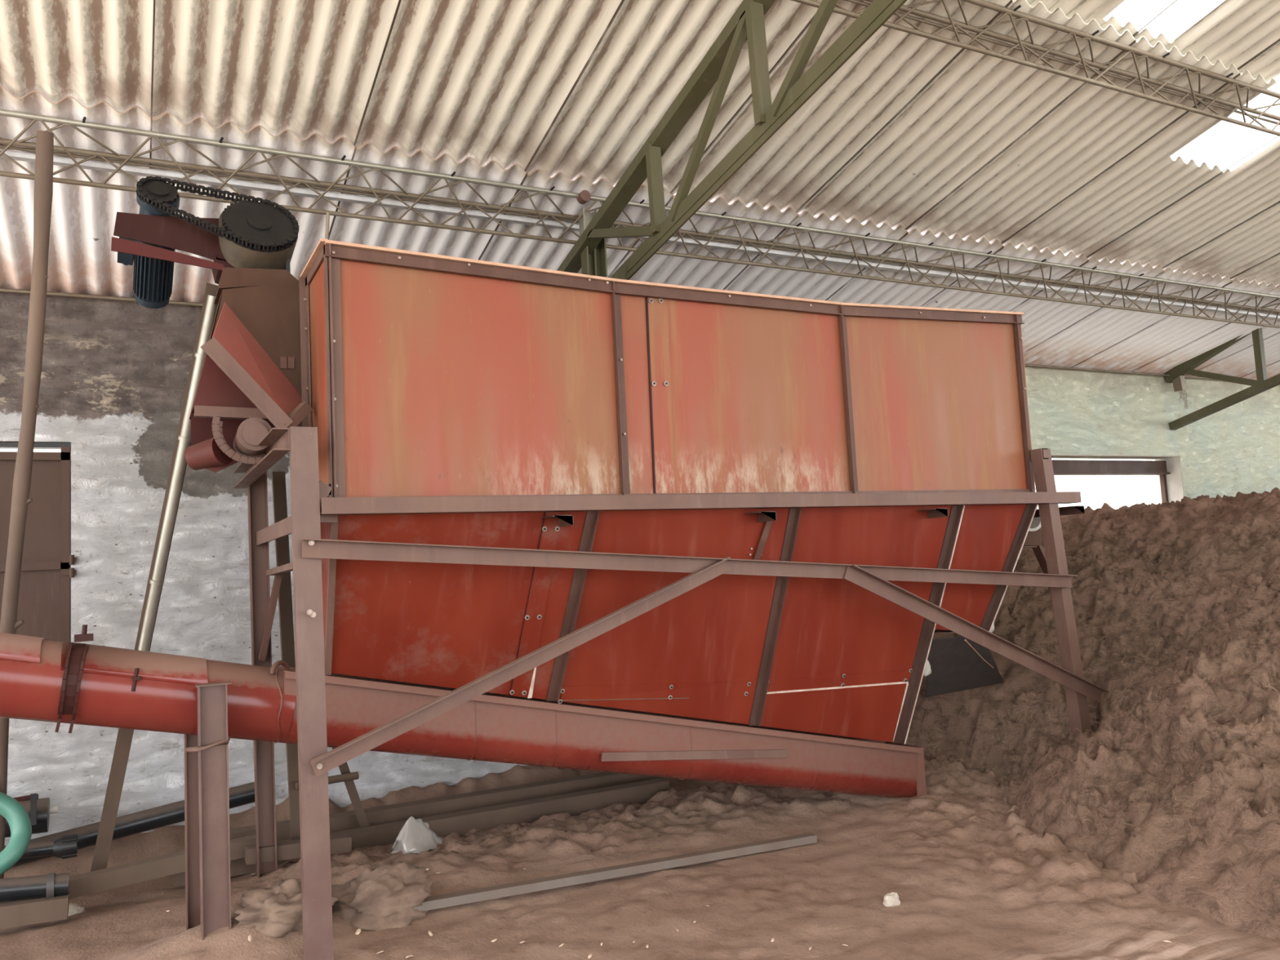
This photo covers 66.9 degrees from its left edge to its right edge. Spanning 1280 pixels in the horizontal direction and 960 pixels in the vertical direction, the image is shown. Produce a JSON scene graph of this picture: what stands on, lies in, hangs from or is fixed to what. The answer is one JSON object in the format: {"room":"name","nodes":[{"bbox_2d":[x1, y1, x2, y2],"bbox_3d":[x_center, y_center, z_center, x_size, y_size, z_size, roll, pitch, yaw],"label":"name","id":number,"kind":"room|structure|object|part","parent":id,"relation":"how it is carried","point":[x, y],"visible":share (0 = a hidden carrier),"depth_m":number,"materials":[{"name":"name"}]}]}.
{"room":"industrial processing shed","nodes":[
{"label":"industrial processing shed","id":0,"kind":"room"},
{"bbox_2d":[0,448,1159,510],"bbox_3d":[0.217,0.736,11.950,23.500,3.800,0.250,0,-6,-28],"label":"sky","id":1,"kind":"structure","parent":0,"point":[1116,491],"depth_m":15.74,"materials":[{"name":"white"}]},
{"bbox_2d":[0,0,1279,380],"bbox_3d":[5.725,-3.095,3.332,23.060,2.565,14.950,0,-6,-28],"label":"ceiling","id":2,"kind":"structure","parent":0,"point":[913,138],"depth_m":5.73,"materials":[{"name":"grey metal"}]},
{"bbox_2d":[0,149,1279,319],"bbox_3d":[3.096,-1.665,8.174,19.900,0.030,0.045,0,-6,-28],"label":"batten","id":3,"kind":"object","parent":2,"relation":"attached to","point":[15,155],"visible":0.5,"depth_m":6.06,"materials":[{"name":"grey metal"}]},
{"bbox_2d":[0,108,1279,328],"bbox_3d":[3.187,-1.654,8.000,19.900,0.280,0.295,0,-6,-28],"label":"lattice purlin","id":4,"kind":"object","parent":2,"relation":"attached to","point":[102,156],"visible":0.95,"depth_m":5.98,"materials":[{"name":"metal"}]},
{"bbox_2d":[791,0,1279,136],"bbox_3d":[4.076,-2.384,6.302,19.900,0.228,0.235,0,-6,-28],"label":"lattice purlin","id":5,"kind":"object","parent":2,"relation":"attached to","point":[910,9],"visible":0.99,"depth_m":5.48,"materials":[{"name":"metal"}]},
{"bbox_2d":[0,754,1279,959],"bbox_3d":[-1.837,0.020,-17.996,100.000,0.336,90.000,0,-6,-28],"label":"floor","id":6,"kind":"structure","parent":0,"point":[971,882],"depth_m":4.66,"materials":[{"name":"brown soil"}]},
{"bbox_2d":[0,129,53,878],"bbox_3d":[-3.136,0.358,4.878,0.102,3.964,1.232,2,-7,-43],"label":"wooden pole","id":7,"kind":"object","parent":6,"relation":"on","point":[43,176],"visible":0.88,"depth_m":4.77,"materials":[{"name":"brown wood"}]},
{"bbox_2d":[4,793,57,837],"bbox_3d":[-3.586,1.903,5.486,0.500,0.244,0.224,0,-6,-28],"label":"pipe","id":8,"kind":"object","parent":6,"relation":"on","point":[38,811],"visible":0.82,"depth_m":5.50,"materials":[{"name":"plastic"}]},
{"bbox_2d":[13,793,38,801],"bbox_3d":[-3.628,1.838,5.514,0.349,0.049,0.039,0,-6,-28],"label":"pipe","id":9,"kind":"object","parent":8,"relation":"on","point":[27,797],"visible":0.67,"depth_m":5.55,"materials":[{"name":"brown metal"}]},
{"bbox_2d":[0,892,69,928],"bbox_3d":[-3.003,2.088,4.678,0.424,0.118,0.100,0,-6,-28],"label":"block","id":10,"kind":"object","parent":6,"relation":"on","point":[18,913],"visible":1,"depth_m":4.67,"materials":[{"name":"brown wood"}]},
{"bbox_2d":[0,872,70,901],"bbox_3d":[-3.123,1.977,4.662,0.658,0.166,0.119,0,-6,-28],"label":"pipe","id":11,"kind":"object","parent":10,"relation":"on","point":[51,885],"visible":1,"depth_m":4.71,"materials":[{"name":"plastic"}]},
{"bbox_2d":[0,791,31,875],"bbox_3d":[-3.272,1.768,4.807,0.432,0.540,0.240,0,-6,-28],"label":"hose","id":12,"kind":"object","parent":11,"relation":"attached to","point":[16,815],"visible":1,"depth_m":4.88,"materials":[{"name":"green rubber"}]},
{"bbox_2d":[4,833,77,859],"bbox_3d":[-3.328,1.999,5.176,0.559,0.127,0.128,0,-6,-28],"label":"pipe","id":13,"kind":"object","parent":6,"relation":"on","point":[65,846],"visible":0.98,"depth_m":5.23,"materials":[{"name":"plastic"}]},
{"bbox_2d":[67,902,85,915],"bbox_3d":[-2.886,2.186,4.914,0.130,0.073,0.106,0,-6,-28],"label":"stone","id":14,"kind":"object","parent":6,"relation":"on","point":[73,908],"visible":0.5,"depth_m":4.90,"materials":[{"name":"grey stone"}]},
{"bbox_2d":[10,782,254,867],"bbox_3d":[-3.124,2.085,5.818,1.546,0.311,0.122,0,-6,-28],"label":"pipe","id":15,"kind":"object","parent":6,"relation":"on","point":[129,824],"visible":0.53,"depth_m":5.83,"materials":[{"name":"plastic"}]},
{"bbox_2d":[90,282,217,871],"bbox_3d":[-2.611,0.629,5.187,1.201,3.229,0.094,-6,-6,31],"label":"pole","id":16,"kind":"object","parent":6,"relation":"on","point":[179,464],"visible":0.66,"depth_m":5.13,"materials":[{"name":"silver metal"}]},
{"bbox_2d":[68,834,256,898],"bbox_3d":[-2.624,2.078,5.174,1.188,0.170,0.090,0,-6,-28],"label":"steel beam","id":17,"kind":"structure","parent":6,"relation":"on","point":[118,876],"depth_m":5.12,"materials":[{"name":"brown metal"}]},
{"bbox_2d":[183,680,231,940],"bbox_3d":[-1.946,1.545,4.349,0.148,1.281,0.572,0,-6,-33],"label":"support","id":18,"kind":"object","parent":6,"relation":"on","point":[206,793],"visible":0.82,"depth_m":4.18,"materials":[{"name":"metal"}]},
{"bbox_3d":[-2.090,1.616,4.542,0.075,1.188,0.075,0,-6,-28],"label":"post","id":19,"kind":"part","parent":18,"relation":"part of","materials":[{"name":"metal"}]},
{"bbox_3d":[-1.921,1.182,4.311,0.145,0.092,0.407,0,-6,-33],"label":"tie rod","id":20,"kind":"part","parent":18,"relation":"part of","materials":[{"name":"metal"}]},
{"bbox_3d":[-1.855,0.888,4.215,0.140,0.006,0.080,0,-6,-28],"label":"cap plate","id":21,"kind":"part","parent":18,"relation":"part of","materials":[{"name":"metal"}]},
{"bbox_2d":[248,934,252,941],"bbox_3d":[-1.602,1.882,3.982,0.015,0.015,0.036,-1,-5,-16],"label":"chip","id":22,"kind":"object","parent":6,"relation":"on","point":[250,937],"visible":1,"depth_m":3.98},
{"bbox_2d":[231,878,338,937],"bbox_3d":[-1.595,1.903,4.258,0.392,0.274,0.414,-6,-6,28],"label":"dirt mound","id":23,"kind":"object","parent":6,"relation":"on","point":[275,909],"visible":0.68,"depth_m":4.15,"materials":[{"name":"brown soil"}]},
{"bbox_2d":[244,833,351,864],"bbox_3d":[-1.911,2.068,5.436,0.560,0.108,0.090,0,-6,-28],"label":"steel beam","id":24,"kind":"structure","parent":6,"relation":"on","point":[286,850],"depth_m":5.37,"materials":[{"name":"brown metal"}]},
{"bbox_2d":[271,471,369,839],"bbox_3d":[-1.887,1.099,5.836,0.187,2.285,0.652,-8,-7,44],"label":"trestle","id":25,"kind":"object","parent":6,"relation":"on","point":[278,478],"visible":0.57,"depth_m":5.68,"materials":[{"name":"brown metal"}]},
{"bbox_2d":[355,928,360,934],"bbox_3d":[-1.245,1.997,4.282,0.021,0.017,0.050,-3,-5,4],"label":"chip","id":26,"kind":"object","parent":6,"relation":"on","point":[358,931],"visible":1,"depth_m":4.28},
{"bbox_2d":[331,861,432,930],"bbox_3d":[-1.220,1.998,4.552,0.556,0.366,0.439,0,-6,-28],"label":"dirt mound","id":27,"kind":"object","parent":6,"relation":"on","point":[384,895],"visible":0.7,"depth_m":4.45,"materials":[{"name":"brown soil"}]},
{"bbox_2d":[390,816,443,853],"bbox_3d":[-1.273,2.051,5.620,0.207,0.218,0.353,-7,-7,42],"label":"plastic bag","id":28,"kind":"object","parent":6,"relation":"on","point":[415,836],"visible":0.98,"depth_m":5.55,"materials":[{"name":"beige plastic"}]},
{"bbox_2d":[173,777,669,886],"bbox_3d":[-1.198,2.163,6.072,3.109,0.126,0.120,0,-6,-28],"label":"steel beam","id":29,"kind":"structure","parent":6,"relation":"on","point":[575,803],"depth_m":6.20,"materials":[{"name":"metal"}]},
{"bbox_2d":[229,772,663,841],"bbox_3d":[-1.240,2.144,6.392,3.128,0.122,0.120,0,-6,-28],"label":"steel beam","id":30,"kind":"structure","parent":6,"relation":"on","point":[344,820],"depth_m":6.38,"materials":[{"name":"brown metal"}]},
{"bbox_2d":[0,624,926,798],"bbox_3d":[-1.446,1.160,4.688,7.066,1.986,0.400,0,-6,-28],"label":"conveyor","id":31,"kind":"object","parent":6,"relation":"on","point":[41,679],"visible":0.98,"depth_m":4.79,"materials":[{"name":"metal"}]},
{"bbox_3d":[-3.575,0.491,3.652,2.265,0.623,0.328,0,-6,-28],"label":"plate","id":32,"kind":"part","parent":31,"relation":"part of","materials":[{"name":"red metal"}]},
{"bbox_3d":[-2.240,0.816,4.311,0.560,0.242,0.329,0,-6,-28],"label":"plate","id":33,"kind":"part","parent":31,"relation":"part of","materials":[{"name":"red metal"}]},
{"bbox_3d":[1.699,1.920,6.252,0.050,0.431,0.349,0,-6,-28],"label":"plate","id":34,"kind":"part","parent":31,"relation":"part of","materials":[{"name":"red metal"}]},
{"bbox_2d":[413,832,817,911],"bbox_3d":[-0.135,1.999,4.944,2.470,0.100,0.060,-1,-6,-25],"label":"bar","id":35,"kind":"object","parent":6,"relation":"on","point":[616,871],"visible":0.91,"depth_m":4.91,"materials":[{"name":"metal"}]},
{"bbox_2d":[233,426,1109,959],"bbox_3d":[0.590,1.024,5.906,5.502,2.375,1.736,0,-6,-28],"label":"support stand","id":36,"kind":"object","parent":6,"relation":"on","point":[308,494],"visible":0.83,"depth_m":4.66,"materials":[{"name":"metal"}]},
{"bbox_2d":[184,267,311,472],"bbox_3d":[-1.955,-0.541,4.801,0.552,1.017,0.810,0,-6,-28],"label":"housing","id":37,"kind":"object","parent":36,"relation":"on","point":[249,385],"visible":0.91,"depth_m":4.70,"materials":[{"name":"brown metal"}]},
{"bbox_2d":[111,176,298,308],"bbox_3d":[-2.222,-1.211,5.017,0.908,0.533,0.690,-2,-5,-14],"label":"motor","id":38,"kind":"object","parent":37,"relation":"on","point":[249,233],"visible":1,"depth_m":4.81,"materials":[{"name":"black metal"}]},
{"bbox_3d":[-2.536,-1.111,5.058,0.196,0.372,0.449,0,-6,-28],"label":"motor","id":39,"kind":"part","parent":38,"relation":"part of","materials":[{"name":"blue paint"}]},
{"bbox_3d":[-2.286,-1.095,4.699,0.488,0.115,0.012,0,-6,-28],"label":"bracket rail","id":40,"kind":"part","parent":38,"relation":"part of","materials":[{"name":"red metal"}]},
{"bbox_3d":[-2.259,-1.207,4.792,0.605,0.231,0.008,0,-6,-28],"label":"bracket plate","id":41,"kind":"part","parent":38,"relation":"part of","materials":[{"name":"red metal"}]},
{"bbox_3d":[-2.078,-1.310,4.798,0.737,0.388,0.250,0,-6,-28],"label":"roller chain","id":42,"kind":"part","parent":38,"relation":"part of","materials":[{"name":"black metal"}]},
{"bbox_3d":[-2.085,-0.129,4.676,0.178,0.155,0.140,-4,-5,13],"label":"spout","id":43,"kind":"part","parent":37,"relation":"part of","materials":[{"name":"red metal"}]},
{"bbox_3d":[-2.047,-0.102,4.701,0.227,0.134,0.004,0,-6,-28],"label":"spout plate","id":44,"kind":"part","parent":37,"relation":"part of","materials":[{"name":"red metal"}]},
{"bbox_3d":[-2.088,-0.477,4.921,0.349,0.300,0.404,0,-6,-28],"label":"casing","id":45,"kind":"part","parent":37,"relation":"part of","materials":[{"name":"red metal"}]},
{"bbox_3d":[-2.029,-0.213,4.921,0.456,0.254,0.004,0,-6,-28],"label":"casing","id":46,"kind":"part","parent":37,"relation":"part of","materials":[{"name":"red metal"}]},
{"bbox_3d":[-1.810,-0.560,4.610,0.439,0.637,0.283,0,-6,-28],"label":"flared plate","id":47,"kind":"part","parent":37,"relation":"part of","materials":[{"name":"red metal"}]},
{"bbox_3d":[-2.105,1.108,5.401,0.120,2.350,0.055,0,-6,-28],"label":"leg","id":48,"kind":"part","parent":36,"relation":"part of","materials":[{"name":"metal"}]},
{"bbox_3d":[-1.368,0.959,4.036,0.128,2.375,0.055,0,-6,-28],"label":"leg","id":49,"kind":"part","parent":36,"relation":"part of","materials":[{"name":"brown metal"}]},
{"bbox_2d":[297,238,1042,743],"bbox_3d":[0.554,0.323,5.839,4.912,2.741,1.162,0,-6,-28],"label":"hopper","id":50,"kind":"object","parent":36,"relation":"on","point":[423,374],"visible":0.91,"depth_m":5.14,"materials":[{"name":"red metal"}]},
{"bbox_3d":[-1.645,-0.429,4.791,0.050,1.185,1.125,0,-6,-28],"label":"frame","id":51,"kind":"part","parent":50,"relation":"part of","materials":[{"name":"metal"}]},
{"bbox_3d":[-1.631,-0.434,4.800,0.004,1.155,1.123,0,-6,-28],"label":"panel","id":52,"kind":"part","parent":50,"relation":"part of","materials":[{"name":"metal"}]},
{"bbox_3d":[-1.571,0.557,4.718,0.024,0.727,1.123,0,-6,-28],"label":"panel","id":53,"kind":"part","parent":50,"relation":"part of","materials":[{"name":"red metal"}]},
{"bbox_2d":[324,212,329,239],"bbox_3d":[-1.414,-1.134,4.382,0.025,0.153,0.016,0,-6,-28],"label":"rod","id":54,"kind":"object","parent":50,"relation":"on","point":[327,217],"visible":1,"depth_m":4.38,"materials":[{"name":"metal"}]},
{"bbox_3d":[-0.853,0.641,4.666,1.248,0.974,0.383,0,-6,-28],"label":"panel","id":55,"kind":"part","parent":50,"relation":"part of","materials":[{"name":"red metal"}]},
{"bbox_3d":[-0.739,-0.481,4.652,1.445,1.135,0.004,0,-6,-28],"label":"panel","id":56,"kind":"part","parent":50,"relation":"part of","materials":[{"name":"metal"}]},
{"bbox_2d":[542,526,546,531],"bbox_3d":[-0.466,0.238,4.734,0.025,0.025,0.010,0,-6,-30],"label":"washer","id":57,"kind":"object","parent":50,"relation":"in","point":[544,528],"depth_m":4.73,"materials":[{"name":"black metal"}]},
{"bbox_3d":[0.206,0.773,5.206,1.352,1.249,0.383,0,-6,-28],"label":"panel","id":58,"kind":"part","parent":50,"relation":"part of","materials":[{"name":"red metal"}]},
{"bbox_3d":[0.557,-0.467,5.331,1.480,1.093,0.004,0,-6,-28],"label":"panel","id":59,"kind":"part","parent":50,"relation":"part of","materials":[{"name":"metal"}]},
{"bbox_3d":[1.306,0.885,5.771,1.345,1.485,0.383,0,-6,-28],"label":"panel","id":60,"kind":"part","parent":50,"relation":"part of","materials":[{"name":"red metal"}]},
{"bbox_2d":[923,660,931,676],"bbox_3d":[1.818,1.196,6.176,0.077,0.113,0.060,0,-6,-28],"label":"rag","id":61,"kind":"object","parent":50,"relation":"attached to","point":[927,671],"visible":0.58,"depth_m":6.15,"materials":[{"name":"white fabric"}]},
{"bbox_3d":[1.867,-0.500,6.023,1.485,1.149,0.004,0,-6,-28],"label":"panel","id":62,"kind":"part","parent":50,"relation":"part of","materials":[{"name":"red metal"}]},
{"bbox_3d":[1.812,1.000,6.444,0.479,0.029,0.727,0,-6,-28],"label":"panel","id":63,"kind":"part","parent":50,"relation":"part of","materials":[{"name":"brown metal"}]},
{"bbox_3d":[2.210,1.237,6.511,1.092,0.436,0.434,0,-6,-28],"label":"chute plate","id":64,"kind":"part","parent":50,"relation":"part of","materials":[{"name":"black metal"}]},
{"bbox_3d":[2.155,0.550,6.151,0.806,0.838,0.198,0,-6,-28],"label":"panel","id":65,"kind":"part","parent":50,"relation":"part of","materials":[{"name":"red metal"}]},
{"bbox_2d":[990,622,994,632],"bbox_3d":[2.321,0.937,6.471,0.110,0.192,0.087,0,-6,-28],"label":"rag","id":66,"kind":"object","parent":50,"relation":"on","point":[993,627],"visible":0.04,"depth_m":6.44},
{"bbox_3d":[2.276,-0.452,6.851,0.016,1.155,1.128,0,-6,-28],"label":"panel","id":67,"kind":"part","parent":50,"relation":"part of","materials":[{"name":"red metal"}]},
{"bbox_3d":[0.739,0.115,5.245,4.760,0.092,0.100,0,-6,-28],"label":"rail","id":68,"kind":"part","parent":36,"relation":"part of","materials":[{"name":"metal"}]},
{"bbox_3d":[2.729,0.953,6.205,0.279,2.313,0.085,0,-6,-28],"label":"leg","id":69,"kind":"part","parent":36,"relation":"part of","materials":[{"name":"metal"}]},
{"bbox_2d":[883,892,900,906],"bbox_3d":[1.144,1.915,4.412,0.102,0.066,0.063,0,-6,-28],"label":"stone","id":70,"kind":"object","parent":6,"relation":"on","point":[891,899],"visible":0.98,"depth_m":4.39,"materials":[{"name":"white stone"}]},
{"bbox_2d":[905,487,1279,941],"bbox_3d":[7.158,1.056,8.441,13.318,2.452,5.500,0,-6,-28],"label":"pile","id":71,"kind":"object","parent":6,"relation":"on","point":[1174,784],"visible":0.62,"depth_m":5.80,"materials":[{"name":"brown soil"}]},
{"bbox_2d":[0,292,1279,845],"bbox_3d":[2.356,0.649,9.278,21.200,3.690,0.344,0,-6,-28],"label":"wall","id":72,"kind":"structure","parent":0,"point":[114,375],"depth_m":6.30,"materials":[{"name":"white paint"}]},
{"bbox_2d":[0,442,76,641],"bbox_3d":[-4.145,0.533,5.741,1.400,1.530,0.124,0,-6,-28],"label":"door","id":73,"kind":"structure","parent":72,"relation":"in","point":[44,600],"depth_m":5.99,"materials":[{"name":"brown metal"}]},
{"bbox_2d":[0,288,1217,380],"bbox_3d":[2.675,-1.195,9.409,20.300,0.023,0.024,0,-6,-28],"label":"rod","id":74,"kind":"object","parent":72,"relation":"attached to","point":[2,290],"visible":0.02,"depth_m":6.38,"materials":[{"name":"metal"}]},
{"bbox_2d":[556,0,906,279],"bbox_3d":[1.054,-1.713,3.474,0.183,4.160,9.212,0,-6,-28],"label":"roof truss","id":75,"kind":"object","parent":72,"relation":"attached to","point":[588,253],"visible":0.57,"depth_m":4.69,"materials":[{"name":"green metal"}]},
{"bbox_2d":[1050,453,1183,503],"bbox_3d":[4.834,0.560,10.603,3.220,1.650,0.310,0,-6,-28],"label":"window","id":76,"kind":"structure","parent":72,"relation":"in","point":[1167,468],"depth_m":11.14,"materials":[{"name":"brown metal"}]},
{"bbox_3d":[4.807,0.591,10.654,3.210,1.600,0.050,0,-6,-28],"label":"guide rail","id":77,"kind":"part","parent":76,"relation":"part of","materials":[{"name":"brown metal"}]},
{"bbox_2d":[1163,327,1279,430],"bbox_3d":[8.216,-3.134,7.392,0.149,4.208,9.230,0,-6,-28],"label":"roof truss","id":78,"kind":"object","parent":72,"relation":"on","point":[1177,373],"visible":0.84,"depth_m":10.70,"materials":[{"name":"green metal"}]},
{"bbox_3d":[6.225,-1.162,11.208,0.138,0.273,0.111,0,-6,-28],"label":"foot plate","id":79,"kind":"part","parent":78,"relation":"part of","materials":[{"name":"metal"}]}
]}

